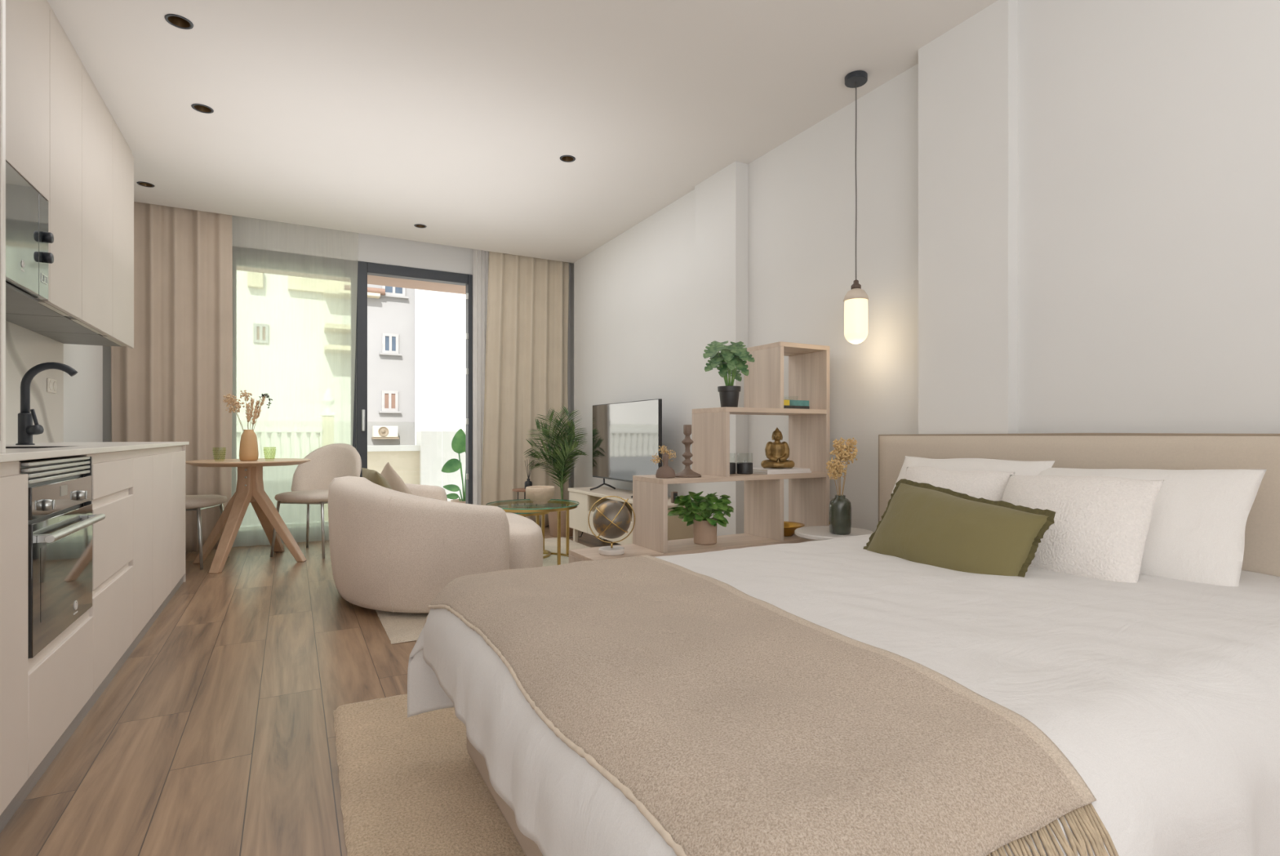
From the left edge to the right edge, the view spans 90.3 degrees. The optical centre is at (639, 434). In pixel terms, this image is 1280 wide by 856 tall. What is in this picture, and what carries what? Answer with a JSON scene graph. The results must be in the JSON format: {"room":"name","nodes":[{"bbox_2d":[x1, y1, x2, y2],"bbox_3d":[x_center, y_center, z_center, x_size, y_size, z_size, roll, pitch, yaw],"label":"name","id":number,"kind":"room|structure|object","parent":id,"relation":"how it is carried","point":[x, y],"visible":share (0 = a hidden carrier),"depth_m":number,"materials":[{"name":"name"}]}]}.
{"room":"studio apartment","nodes":[
{"label":"studio apartment","id":0,"kind":"room"},
{"bbox_2d":[63,343,102,441],"bbox_3d":[-2.250,-0.495,1.286,0.293,2.880,8.820,0,0,-29],"label":"wall","id":1,"kind":"structure","parent":0,"point":[83,390],"depth_m":4.24,"materials":[{"name":"paint"}]},
{"bbox_2d":[5,0,49,302],"bbox_3d":[-2.412,-1.139,2.248,0.347,1.212,0.602,0,0,-29],"label":"upper cabinet","id":2,"kind":"object","parent":1,"relation":"attached to","point":[27,21],"visible":0.68,"depth_m":2.39,"materials":[{"name":"paint"}]},
{"bbox_2d":[5,161,53,300],"bbox_3d":[-2.384,-0.744,2.263,0.334,0.398,0.566,0,0,-29],"label":"microwave","id":3,"kind":"object","parent":2,"relation":"in","point":[28,237],"visible":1,"depth_m":2.36,"materials":[{"name":"black glass"}]},
{"bbox_2d":[5,320,63,444],"bbox_3d":[-2.598,-0.255,2.236,0.010,0.595,3.620,0,0,-29],"label":"backsplash","id":4,"kind":"structure","parent":1,"relation":"attached to","point":[26,348],"depth_m":3.41,"materials":[{"name":"stone"}]},
{"bbox_2d":[46,377,57,393],"bbox_3d":[-3.348,-0.280,3.627,0.012,0.080,0.140,0,0,-29],"label":"wall outlet","id":5,"kind":"object","parent":4,"relation":"attached to","point":[51,384],"visible":1,"depth_m":3.61,"materials":[{"name":"plastic"}]},
{"bbox_2d":[5,9,81,319],"bbox_3d":[-2.666,-1.143,2.711,0.347,1.204,0.454,0,0,-29],"label":"upper cabinet","id":6,"kind":"object","parent":1,"relation":"attached to","point":[65,68],"visible":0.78,"depth_m":2.77,"materials":[{"name":"paint"}]},
{"bbox_2d":[5,66,112,336],"bbox_3d":[-2.917,-1.143,3.167,0.347,1.204,0.588,0,0,-29],"label":"upper cabinet","id":7,"kind":"object","parent":1,"relation":"attached to","point":[96,121],"visible":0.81,"depth_m":3.21,"materials":[{"name":"paint"}]},
{"bbox_2d":[32,120,133,348],"bbox_3d":[-3.189,-1.143,3.664,0.347,1.204,0.545,0,0,-29],"label":"upper cabinet","id":8,"kind":"object","parent":1,"relation":"attached to","point":[122,157],"visible":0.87,"depth_m":3.69,"materials":[{"name":"paint"}]},
{"bbox_2d":[0,524,621,855],"bbox_3d":[-0.449,0.995,2.274,4.400,0.100,8.820,0,0,-29],"label":"floor","id":9,"kind":"structure","parent":0,"point":[215,735],"depth_m":2.06,"materials":[{"name":"brown wood"}]},
{"bbox_2d":[0,461,27,814],"bbox_3d":[-1.650,0.478,1.148,0.602,0.823,0.800,0,0,-29],"label":"base cabinet","id":10,"kind":"object","parent":9,"relation":"on","point":[13,484],"visible":0.96,"depth_m":1.55,"materials":[{"name":"paint"}]},
{"bbox_2d":[0,441,189,462],"bbox_3d":[-2.326,0.053,2.391,0.622,0.020,3.630,0,0,-29],"label":"countertop","id":11,"kind":"structure","parent":10,"relation":"on","point":[80,447],"depth_m":2.23,"materials":[{"name":"stone"}]},
{"bbox_2d":[0,0,5,453],"bbox_3d":[-1.617,-0.865,1.086,0.599,1.816,0.660,0,0,-29],"label":"tall cabinet","id":12,"kind":"object","parent":11,"relation":"on","point":[2,2],"visible":1,"depth_m":1.50,"materials":[{"name":"paint"}]},
{"bbox_2d":[5,445,74,448],"bbox_3d":[-2.247,0.145,2.246,0.340,0.200,0.600,0,0,-29],"label":"sink","id":13,"kind":"object","parent":11,"relation":"in","point":[41,446],"visible":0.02,"depth_m":2.51,"materials":[{"name":"metal"}]},
{"bbox_2d":[15,361,77,444],"bbox_3d":[-2.574,-0.138,2.761,0.204,0.361,0.084,0,0,-29],"label":"faucet","id":14,"kind":"object","parent":11,"relation":"on","point":[26,429],"visible":1,"depth_m":2.73,"materials":[{"name":"metal"}]},
{"bbox_2d":[19,455,93,777],"bbox_3d":[-1.990,0.480,1.768,0.602,0.820,0.615,0,0,-29],"label":"base cabinet","id":15,"kind":"object","parent":9,"relation":"on","point":[60,675],"visible":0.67,"depth_m":1.85,"materials":[{"name":"paint"}]},
{"bbox_2d":[17,455,105,657],"bbox_3d":[-1.956,0.328,1.795,0.598,0.514,0.585,0,0,-29],"label":"oven","id":16,"kind":"object","parent":15,"relation":"in","point":[60,524],"visible":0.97,"depth_m":1.85,"materials":[{"name":"glass"}]},
{"bbox_2d":[0,576,182,831],"bbox_3d":[-2.077,0.918,2.507,0.020,0.054,3.595,0,0,-29],"label":"plinth","id":17,"kind":"object","parent":9,"relation":"on","point":[24,790],"visible":0.56,"depth_m":2.00,"materials":[{"name":"metal"}]},
{"bbox_2d":[76,450,133,693],"bbox_3d":[-2.290,0.478,2.315,0.602,0.823,0.632,0,0,-29],"label":"base cabinet","id":18,"kind":"object","parent":9,"relation":"on","point":[111,610],"visible":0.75,"depth_m":2.41,"materials":[{"name":"paint"}]},
{"bbox_2d":[128,448,152,640],"bbox_3d":[-2.547,0.478,2.784,0.602,0.823,0.438,0,0,-29],"label":"base cabinet","id":19,"kind":"object","parent":9,"relation":"on","point":[141,490],"visible":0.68,"depth_m":2.89,"materials":[{"name":"paint"}]},
{"bbox_2d":[147,446,172,614],"bbox_3d":[-2.792,0.478,3.230,0.602,0.823,0.580,0,0,-29],"label":"base cabinet","id":20,"kind":"object","parent":9,"relation":"on","point":[162,458],"visible":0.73,"depth_m":3.33,"materials":[{"name":"paint"}]},
{"bbox_2d":[168,444,185,589],"bbox_3d":[-3.065,0.505,3.727,0.602,0.880,0.553,0,0,-29],"label":"base cabinet","id":21,"kind":"object","parent":9,"relation":"on","point":[178,451],"visible":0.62,"depth_m":3.83,"materials":[{"name":"paint"}]},
{"bbox_2d":[185,493,229,569],"bbox_3d":[-3.376,0.508,4.639,0.591,0.876,0.610,0,0,-13],"label":"dining chair","id":22,"kind":"object","parent":9,"relation":"on","point":[193,502],"visible":0.11,"depth_m":4.51,"materials":[{"name":"fabric"}]},
{"bbox_2d":[185,457,311,573],"bbox_3d":[-2.907,0.567,4.747,0.804,0.757,0.804,0,0,-29],"label":"dining table","id":23,"kind":"object","parent":9,"relation":"on","point":[250,483],"visible":0.92,"depth_m":4.69,"materials":[{"name":"brown wood"}]},
{"bbox_2d":[239,429,258,460],"bbox_3d":[-2.861,0.074,4.658,0.122,0.228,0.122,0,0,-29],"label":"vase","id":24,"kind":"object","parent":23,"relation":"on","point":[248,448],"visible":0.99,"depth_m":4.62,"materials":[{"name":"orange ceramic"}]},
{"bbox_2d":[222,393,243,430],"bbox_3d":[-2.929,-0.127,4.604,0.148,0.345,0.084,0,0,-29],"label":"stem","id":25,"kind":"object","parent":24,"relation":"in","point":[229,398],"visible":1,"depth_m":4.58,"materials":[{"name":"beige plant"}]},
{"bbox_2d":[225,399,244,431],"bbox_3d":[-2.943,-0.109,4.617,0.119,0.309,0.122,0,0,21],"label":"stem","id":26,"kind":"object","parent":24,"relation":"in","point":[237,403],"visible":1,"depth_m":4.61,"materials":[{"name":"beige plant"}]},
{"bbox_2d":[240,389,252,429],"bbox_3d":[-2.888,-0.143,4.667,0.078,0.376,0.082,0,0,-29],"label":"stem","id":27,"kind":"object","parent":24,"relation":"in","point":[245,393],"visible":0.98,"depth_m":4.66,"materials":[{"name":"beige plant"}]},
{"bbox_2d":[244,402,251,429],"bbox_3d":[-2.857,-0.097,4.641,0.039,0.284,0.032,0,0,-29],"label":"stem","id":28,"kind":"object","parent":24,"relation":"in","point":[248,416],"visible":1,"depth_m":4.64,"materials":[{"name":"beige plant"}]},
{"bbox_2d":[270,443,361,558],"bbox_3d":[-2.601,0.508,5.155,0.610,0.876,0.591,0,0,9],"label":"dining chair","id":29,"kind":"object","parent":9,"relation":"on","point":[311,480],"visible":0.77,"depth_m":5.33,"materials":[{"name":"fabric"}]},
{"bbox_2d":[333,693,525,855],"bbox_3d":[0.154,0.931,1.806,1.833,0.024,1.822,0,0,-29],"label":"rug","id":30,"kind":"object","parent":9,"relation":"on","point":[411,785],"visible":0.1,"depth_m":1.66,"materials":[{"name":"carpet"}]},
{"bbox_2d":[375,536,590,643],"bbox_3d":[-0.907,0.934,4.356,1.805,0.018,2.395,0,0,-29],"label":"rug","id":31,"kind":"object","parent":9,"relation":"on","point":[400,627],"visible":0.04,"depth_m":3.24,"materials":[{"name":"carpet"}]},
{"bbox_2d":[328,475,542,612],"bbox_3d":[-1.287,0.587,3.971,1.192,0.684,1.755,0,0,-29],"label":"sofa","id":32,"kind":"object","parent":31,"relation":"on","point":[391,550],"visible":0.9,"depth_m":3.24,"materials":[{"name":"fabric"}]},
{"bbox_2d":[361,467,392,488],"bbox_3d":[-1.645,0.383,4.045,0.192,0.344,0.420,0,0,-36],"label":"pillow","id":33,"kind":"object","parent":32,"relation":"on","point":[372,475],"visible":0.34,"depth_m":3.89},
{"bbox_2d":[380,462,413,494],"bbox_3d":[-1.716,0.427,4.391,0.529,0.495,0.174,0,0,41],"label":"pillow","id":34,"kind":"object","parent":32,"relation":"on","point":[397,483],"visible":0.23,"depth_m":4.27,"materials":[{"name":"fabric"}]},
{"bbox_2d":[497,504,551,558],"bbox_3d":[-0.940,0.749,4.914,0.523,0.358,0.523,0,0,-29],"label":"coffee table","id":35,"kind":"object","parent":31,"relation":"on","point":[537,513],"visible":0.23,"depth_m":5.08,"materials":[{"name":"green glass"}]},
{"bbox_2d":[485,498,579,564],"bbox_3d":[-0.782,0.714,4.658,0.673,0.428,0.673,0,0,-29],"label":"coffee table","id":36,"kind":"object","parent":31,"relation":"on","point":[566,508],"visible":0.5,"depth_m":4.54,"materials":[{"name":"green glass"}]},
{"bbox_2d":[525,485,555,503],"bbox_3d":[-0.728,0.439,4.653,0.214,0.122,0.214,0,0,-29],"label":"bowl","id":37,"kind":"object","parent":36,"relation":"on","point":[537,494],"visible":1,"depth_m":4.58,"materials":[{"name":"ceramic"}]},
{"bbox_2d":[511,487,537,516],"bbox_3d":[-1.093,0.733,6.130,0.270,0.425,0.270,0,0,-29],"label":"side table","id":38,"kind":"object","parent":9,"relation":"on","point":[522,489],"visible":0.39,"depth_m":6.06,"materials":[{"name":"brown wood"}]},
{"bbox_2d":[524,458,533,488],"bbox_3d":[-1.072,0.377,6.139,0.082,0.285,0.074,0,0,11],"label":"reed diffuser","id":39,"kind":"object","parent":38,"relation":"on","point":[527,482],"visible":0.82,"depth_m":6.12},
{"bbox_2d":[524,478,532,488],"bbox_3d":[-1.076,0.470,6.139,0.074,0.100,0.074,0,0,-29],"label":"bottle","id":40,"kind":"object","parent":39,"relation":"on","point":[527,482],"depth_m":6.11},
{"bbox_2d":[523,405,587,537],"bbox_3d":[-0.775,0.331,6.006,0.624,1.228,0.310,0,0,9],"label":"potted palm","id":41,"kind":"object","parent":9,"relation":"on","point":[566,450],"visible":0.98,"depth_m":5.96,"materials":[{"name":"plant"}]},
{"bbox_2d":[547,506,573,537],"bbox_3d":[-0.731,0.820,6.009,0.290,0.250,0.290,0,0,-29],"label":"pot","id":42,"kind":"object","parent":41,"relation":"on","point":[552,515],"depth_m":5.90,"materials":[{"name":"ceramic"}]},
{"bbox_2d":[568,485,699,544],"bbox_3d":[-0.094,0.708,5.048,0.368,0.475,1.610,0,0,-29],"label":"tv stand","id":43,"kind":"object","parent":9,"relation":"on","point":[578,516],"visible":0.34,"depth_m":5.27,"materials":[{"name":"beige paint"}]},
{"bbox_2d":[590,398,662,497],"bbox_3d":[-0.139,0.104,5.114,0.241,0.731,1.160,0,0,-29],"label":"television","id":44,"kind":"object","parent":43,"relation":"on","point":[626,435],"visible":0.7,"depth_m":5.04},
{"bbox_2d":[568,341,829,562],"bbox_3d":[0.343,0.233,3.234,1.392,1.425,0.300,0,0,-29],"label":"shelf","id":45,"kind":"object","parent":9,"relation":"on","point":[808,364],"visible":0.64,"depth_m":3.34,"materials":[{"name":"brown wood"}]},
{"bbox_2d":[587,495,635,555],"bbox_3d":[-0.130,0.411,2.929,0.176,0.264,0.176,0,0,-42],"label":"globe","id":46,"kind":"object","parent":45,"relation":"on","point":[611,518],"visible":1,"depth_m":2.87,"materials":[{"name":"gold stone"}]},
{"bbox_2d":[655,453,675,477],"bbox_3d":[0.121,0.147,3.032,0.094,0.112,0.094,0,0,-29],"label":"vase","id":47,"kind":"object","parent":45,"relation":"on","point":[664,471],"visible":1,"depth_m":3.00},
{"bbox_2d":[675,424,701,477],"bbox_3d":[0.231,0.076,3.092,0.136,0.252,0.136,0,0,-29],"label":"candlestick","id":48,"kind":"object","parent":45,"relation":"on","point":[687,472],"visible":0.99,"depth_m":3.07,"materials":[{"name":"brown wood"}]},
{"bbox_2d":[667,490,733,544],"bbox_3d":[0.309,0.411,3.205,0.344,0.266,0.272,0,0,3],"label":"potted houseplant","id":49,"kind":"object","parent":45,"relation":"on","point":[704,527],"visible":1,"depth_m":3.16,"materials":[{"name":"plant"}]},
{"bbox_2d":[702,340,754,407],"bbox_3d":[0.463,-0.317,3.272,0.260,0.360,0.175,0,0,15],"label":"potted houseplant","id":50,"kind":"object","parent":45,"relation":"on","point":[731,356],"visible":0.88,"depth_m":3.25,"materials":[{"name":"green plant"}]},
{"bbox_2d":[717,385,741,407],"bbox_3d":[0.461,-0.194,3.287,0.120,0.112,0.120,0,0,-29],"label":"pot","id":51,"kind":"object","parent":45,"relation":"on","point":[729,394],"depth_m":3.24,"materials":[{"name":"black plastic"}]},
{"bbox_2d":[729,462,735,474],"bbox_3d":[0.459,0.148,3.332,0.084,0.108,0.084,0,0,-29],"label":"candle jar","id":52,"kind":"object","parent":45,"relation":"on","point":[732,464],"visible":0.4,"depth_m":3.29,"materials":[{"name":"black glass"}]},
{"bbox_2d":[736,459,752,473],"bbox_3d":[0.548,0.148,3.335,0.084,0.108,0.084,0,0,-29],"label":"candle jar","id":53,"kind":"object","parent":45,"relation":"on","point":[744,467],"visible":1,"depth_m":3.30,"materials":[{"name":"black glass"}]},
{"bbox_2d":[752,470,811,474],"bbox_3d":[0.735,0.197,3.443,0.302,0.011,0.220,0,0,-29],"label":"magazine","id":54,"kind":"object","parent":45,"relation":"on","point":[802,471],"visible":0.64,"depth_m":3.34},
{"bbox_2d":[752,466,809,471],"bbox_3d":[0.736,0.185,3.443,0.293,0.011,0.210,0,0,-29],"label":"magazine","id":55,"kind":"object","parent":54,"relation":"on","point":[758,468],"visible":0.82,"depth_m":3.36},
{"bbox_2d":[760,427,795,468],"bbox_3d":[0.739,0.070,3.436,0.167,0.226,0.118,0,0,-20],"label":"statue","id":56,"kind":"object","parent":55,"relation":"on","point":[777,452],"visible":1,"depth_m":3.42,"materials":[{"name":"brown metal"}]},
{"bbox_2d":[783,520,804,536],"bbox_3d":[0.783,0.514,3.469,0.224,0.060,0.224,0,0,-29],"label":"bowl","id":57,"kind":"object","parent":45,"relation":"on","point":[789,527],"visible":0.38,"depth_m":3.42,"materials":[{"name":"metal"}]},
{"bbox_2d":[783,404,809,408],"bbox_3d":[0.773,-0.146,3.464,0.217,0.018,0.190,0,0,-29],"label":"book","id":58,"kind":"object","parent":45,"relation":"on","point":[784,406],"visible":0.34,"depth_m":3.39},
{"bbox_2d":[783,399,808,405],"bbox_3d":[0.774,-0.171,3.464,0.220,0.030,0.182,0,0,-29],"label":"book","id":59,"kind":"object","parent":58,"relation":"on","point":[790,402],"visible":0.41,"depth_m":3.39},
{"bbox_2d":[794,525,874,540],"bbox_3d":[0.951,0.708,3.111,0.380,0.475,0.380,0,0,-29],"label":"nightstand","id":60,"kind":"object","parent":9,"relation":"on","point":[811,532],"visible":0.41,"depth_m":3.06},
{"bbox_2d":[828,494,851,534],"bbox_3d":[0.956,0.378,3.039,0.104,0.183,0.104,0,0,-29],"label":"vase","id":61,"kind":"object","parent":60,"relation":"on","point":[840,507],"visible":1,"depth_m":3.00,"materials":[{"name":"green glass"}]},
{"bbox_2d":[826,468,839,495],"bbox_3d":[0.922,0.252,3.002,0.086,0.187,0.056,0,0,-29],"label":"stem","id":62,"kind":"object","parent":61,"relation":"in","point":[834,475],"visible":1,"depth_m":2.99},
{"bbox_2d":[826,457,844,495],"bbox_3d":[0.925,0.225,3.010,0.085,0.241,0.084,0,0,-29],"label":"stem","id":63,"kind":"object","parent":61,"relation":"in","point":[829,462],"visible":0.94,"depth_m":3.00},
{"bbox_2d":[829,461,847,495],"bbox_3d":[0.944,0.234,3.030,0.082,0.223,0.080,0,0,-29],"label":"stem","id":64,"kind":"object","parent":61,"relation":"in","point":[844,471],"visible":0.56,"depth_m":3.01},
{"bbox_2d":[829,444,849,495],"bbox_3d":[0.958,0.195,3.043,0.087,0.300,0.091,0,0,35],"label":"stem","id":65,"kind":"object","parent":61,"relation":"in","point":[840,454],"visible":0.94,"depth_m":3.03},
{"bbox_2d":[832,436,847,479],"bbox_3d":[0.952,0.178,3.031,0.060,0.335,0.067,0,0,43],"label":"stem","id":66,"kind":"object","parent":61,"relation":"in","point":[836,442],"visible":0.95,"depth_m":3.02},
{"bbox_2d":[840,446,857,495],"bbox_3d":[0.995,0.199,3.045,0.090,0.293,0.087,0,0,-3],"label":"stem","id":67,"kind":"object","parent":61,"relation":"in","point":[851,456],"visible":0.71,"depth_m":3.03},
{"bbox_2d":[842,437,857,495],"bbox_3d":[1.006,0.178,3.047,0.081,0.334,0.055,0,0,-39],"label":"stem","id":68,"kind":"object","parent":61,"relation":"in","point":[850,442],"visible":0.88,"depth_m":3.05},
{"bbox_2d":[466,432,1279,855],"bbox_3d":[0.705,0.469,1.790,2.098,0.952,1.751,0,0,-29],"label":"bed","id":69,"kind":"object","parent":9,"relation":"on","point":[1158,451],"visible":0.15,"depth_m":2.06,"materials":[{"name":"fabric"}]},
{"bbox_2d":[407,533,1279,855],"bbox_3d":[0.629,0.650,1.686,2.130,0.530,1.597,0,0,-29],"label":"duvet","id":70,"kind":"object","parent":69,"relation":"on","point":[1162,693],"visible":0.5,"depth_m":1.12,"materials":[{"name":"fabric"}]},
{"bbox_2d":[422,555,1119,855],"bbox_3d":[0.045,0.521,1.371,0.745,0.285,1.586,0,0,-29],"label":"throw blanket","id":71,"kind":"object","parent":70,"relation":"on","point":[735,722],"visible":0.96,"depth_m":0.87,"materials":[{"name":"fabric"}]},
{"bbox_2d":[862,478,1055,577],"bbox_3d":[0.952,0.323,1.986,0.200,0.339,0.586,0,0,-22],"label":"pillow","id":72,"kind":"object","parent":70,"relation":"on","point":[922,522],"visible":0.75,"depth_m":1.89,"materials":[{"name":"green fabric"}]},
{"bbox_2d":[904,466,1014,500],"bbox_3d":[1.095,0.281,2.298,0.207,0.321,0.434,0,0,-29],"label":"pillow","id":73,"kind":"object","parent":70,"relation":"on","point":[989,485],"visible":0.24,"depth_m":2.22,"materials":[{"name":"fabric"}]},
{"bbox_2d":[889,455,1055,498],"bbox_3d":[1.219,0.264,2.457,0.244,0.348,0.622,0,0,-29],"label":"pillow","id":74,"kind":"object","parent":70,"relation":"on","point":[1019,467],"visible":0.2,"depth_m":2.41,"materials":[{"name":"fabric"}]},
{"bbox_2d":[1001,474,1164,582],"bbox_3d":[1.267,0.286,1.901,0.237,0.328,0.438,0,0,-29],"label":"pillow","id":75,"kind":"object","parent":70,"relation":"on","point":[1100,529],"visible":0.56,"depth_m":1.78,"materials":[{"name":"fabric"}]},
{"bbox_2d":[1037,466,1266,586],"bbox_3d":[1.473,0.275,1.958,0.266,0.362,0.634,0,0,-29],"label":"pillow","id":76,"kind":"object","parent":69,"relation":"on","point":[1196,533],"visible":0.44,"depth_m":1.75,"materials":[{"name":"fabric"}]},
{"bbox_2d":[102,215,570,503],"bbox_3d":[-2.553,-0.495,6.036,3.990,2.880,0.200,0,0,-29],"label":"wall","id":77,"kind":"structure","parent":0,"point":[268,235],"depth_m":5.82,"materials":[{"name":"paint"}]},
{"bbox_2d":[231,246,355,545],"bbox_3d":[-3.068,-0.333,5.685,0.970,2.545,0.070,0,0,-29],"label":"window frame","id":78,"kind":"structure","parent":77,"relation":"in","point":[255,258],"depth_m":5.64,"materials":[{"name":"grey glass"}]},
{"bbox_2d":[355,261,472,503],"bbox_3d":[-2.162,-0.330,6.157,1.063,2.550,0.145,0,0,-29],"label":"door","id":79,"kind":"structure","parent":77,"relation":"in","point":[363,268],"depth_m":6.06,"materials":[{"name":"metal"}]},
{"bbox_2d":[236,265,465,293],"bbox_3d":[-2.754,-1.785,6.474,5.800,0.340,0.760,0,0,-29],"label":"ceiling","id":80,"kind":"structure","parent":0,"point":[371,279],"depth_m":6.70,"materials":[{"name":"paint"}]},
{"bbox_2d":[47,0,998,262],"bbox_3d":[-0.449,-1.905,2.274,4.400,0.260,8.820,0,0,-29],"label":"ceiling","id":81,"kind":"structure","parent":0,"point":[456,119],"depth_m":3.36,"materials":[{"name":"paint"}]},
{"bbox_2d":[44,0,131,152],"bbox_3d":[-2.642,-1.760,2.667,0.323,0.027,2.819,0,0,-29],"label":"strip","id":82,"kind":"object","parent":81,"relation":"attached to","point":[46,2],"visible":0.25,"depth_m":3.07,"materials":[{"name":"paint"}]},
{"bbox_2d":[136,181,155,187],"bbox_3d":[-3.502,-1.804,4.512,0.102,0.065,0.102,0,0,-29],"label":"recessed light","id":83,"kind":"object","parent":81,"relation":"in","point":[140,183],"visible":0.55,"depth_m":4.53,"materials":[{"name":"brown metal"}]},
{"bbox_2d":[111,201,232,551],"bbox_3d":[-3.689,-0.481,5.038,0.783,2.828,0.085,0,0,-29],"label":"curtain","id":84,"kind":"object","parent":81,"relation":"hanging from","point":[173,384],"visible":0.7,"depth_m":5.08,"materials":[{"name":"beige fabric"}]},
{"bbox_2d":[164,13,193,29],"bbox_3d":[-1.980,-1.804,2.735,0.102,0.065,0.102,0,0,-29],"label":"recessed light","id":85,"kind":"object","parent":81,"relation":"in","point":[178,21],"visible":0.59,"depth_m":2.76,"materials":[{"name":"brown metal"}]},
{"bbox_2d":[191,103,213,113],"bbox_3d":[-2.379,-1.804,3.463,0.102,0.065,0.102,0,0,-29],"label":"recessed light","id":86,"kind":"object","parent":81,"relation":"in","point":[198,107],"visible":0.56,"depth_m":3.49,"materials":[{"name":"brown metal"}]},
{"bbox_2d":[235,218,352,521],"bbox_3d":[-2.991,-0.478,5.564,0.981,2.834,0.028,0,0,-29],"label":"sheer curtain","id":87,"kind":"object","parent":81,"relation":"hanging from","point":[257,219],"visible":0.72,"depth_m":5.61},
{"bbox_2d":[473,248,488,504],"bbox_3d":[-1.571,-0.478,6.338,0.180,2.834,0.085,0,0,-29],"label":"sheer curtain","id":88,"kind":"object","parent":81,"relation":"hanging from","point":[481,258],"visible":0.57,"depth_m":6.33,"materials":[{"name":"fabric"}]},
{"bbox_2d":[480,251,568,525],"bbox_3d":[-1.147,-0.481,6.450,0.935,2.828,0.086,0,0,-27],"label":"curtain","id":89,"kind":"object","parent":81,"relation":"hanging from","point":[526,343],"visible":0.76,"depth_m":6.44,"materials":[{"name":"beige fabric"}]},
{"bbox_2d":[560,155,575,162],"bbox_3d":[-0.465,-1.804,4.091,0.102,0.065,0.102,0,0,-29],"label":"recessed light","id":90,"kind":"object","parent":81,"relation":"in","point":[567,158],"visible":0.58,"depth_m":4.12,"materials":[{"name":"brown metal"}]},
{"bbox_2d":[843,70,868,343],"bbox_3d":[1.070,-1.113,3.154,0.120,1.324,0.120,0,0,-5],"label":"pendant lamp","id":91,"kind":"object","parent":81,"relation":"hanging from","point":[855,300],"visible":1,"depth_m":3.12,"materials":[{"name":"glass"}]},
{"bbox_2d":[850,280,861,288],"bbox_3d":[1.070,-0.745,3.154,0.048,0.044,0.048,0,0,-29],"label":"socket","id":92,"kind":"object","parent":91,"relation":"attached to","point":[855,285],"depth_m":3.14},
{"bbox_2d":[570,0,1279,535],"bbox_3d":[1.317,-0.495,3.244,0.370,2.880,8.820,0,0,-29],"label":"wall","id":93,"kind":"structure","parent":0,"point":[1068,211],"depth_m":2.61,"materials":[{"name":"paint"}]},
{"bbox_3d":[-2.663,1.010,6.620,4.700,0.110,0.930,0,0,-29],"label":"floor","id":94,"kind":"structure","parent":0,"visible":0},
{"bbox_2d":[238,520,328,530],"bbox_3d":[-2.856,0.406,6.816,4.450,1.097,0.060,0,0,-29],"label":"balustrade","id":95,"kind":"object","parent":94,"relation":"on","point":[326,522],"visible":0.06,"depth_m":6.43,"materials":[{"name":"white concrete"}]},
{"bbox_2d":[441,428,465,502],"bbox_3d":[-1.852,0.443,6.886,0.516,1.022,0.289,0,0,28],"label":"rubber plant","id":96,"kind":"object","parent":94,"relation":"on","point":[458,443],"visible":0.44,"depth_m":6.89,"materials":[{"name":"green plant"}]},
{"label":"outside","id":97,"kind":"structure","parent":0,"visible":0},
{"bbox_3d":[-16.259,3.995,29.632,60.000,0.100,52.400,0,0,-29],"label":"ground","id":98,"kind":"structure","parent":97,"visible":0},
{"bbox_2d":[236,426,322,525],"bbox_3d":[-6.067,1.915,9.218,2.630,4.060,0.240,0,0,-29],"label":"balustrade","id":99,"kind":"object","parent":98,"relation":"on","point":[273,484],"visible":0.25,"depth_m":9.52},
{"bbox_2d":[236,270,351,457],"bbox_3d":[-10.550,-0.005,14.343,7.300,7.900,4.700,0,0,-29],"label":"apartment building","id":100,"kind":"structure","parent":98,"relation":"on","point":[277,357],"depth_m":14.01,"materials":[{"name":"paint"}]},
{"bbox_2d":[320,411,335,520],"bbox_3d":[-4.844,1.795,9.889,0.200,4.300,0.200,0,0,-29],"label":"gate pillar","id":101,"kind":"structure","parent":98,"relation":"on","point":[327,416],"depth_m":9.81,"materials":[{"name":"paint"}]},
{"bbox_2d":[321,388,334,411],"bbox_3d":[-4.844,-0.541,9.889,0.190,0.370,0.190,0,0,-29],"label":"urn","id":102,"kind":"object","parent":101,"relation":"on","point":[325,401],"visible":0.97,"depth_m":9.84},
{"bbox_2d":[367,284,414,444],"bbox_3d":[-5.142,0.070,16.501,4.140,7.750,4.120,0,0,-29],"label":"apartment building","id":103,"kind":"structure","parent":98,"relation":"on","point":[390,317],"depth_m":14.07,"materials":[{"name":"paint"}]},
{"bbox_2d":[338,284,385,298],"bbox_3d":[-5.972,-3.085,13.690,0.900,0.200,0.250,0,0,-29],"label":"roof","id":104,"kind":"structure","parent":103,"relation":"attached to","point":[372,292],"depth_m":13.69,"materials":[{"name":"stone"}]},
{"bbox_2d":[371,425,399,438],"bbox_3d":[-5.549,-0.055,13.865,0.530,0.280,0.330,0,0,-29],"label":"air conditioner","id":105,"kind":"object","parent":103,"relation":"attached to","point":[378,431],"visible":1,"depth_m":13.73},
{"bbox_2d":[377,426,388,435],"bbox_3d":[-5.523,-0.075,13.703,0.210,0.210,0.020,0,0,-29],"label":"fan grille","id":106,"kind":"object","parent":105,"relation":"attached to","point":[382,430],"depth_m":13.70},
{"bbox_2d":[367,431,465,501],"bbox_3d":[-3.269,1.945,9.180,2.100,4.000,0.440,0,0,-29],"label":"wall","id":107,"kind":"structure","parent":98,"relation":"on","point":[422,463],"depth_m":9.08,"materials":[{"name":"paint"}]},
{"bbox_2d":[414,288,465,444],"bbox_3d":[-3.330,-1.355,13.514,3.238,10.600,2.900,0,0,-29],"label":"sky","id":108,"kind":"structure","parent":98,"relation":"on","point":[439,316],"depth_m":11.67,"materials":[{"name":"white"}]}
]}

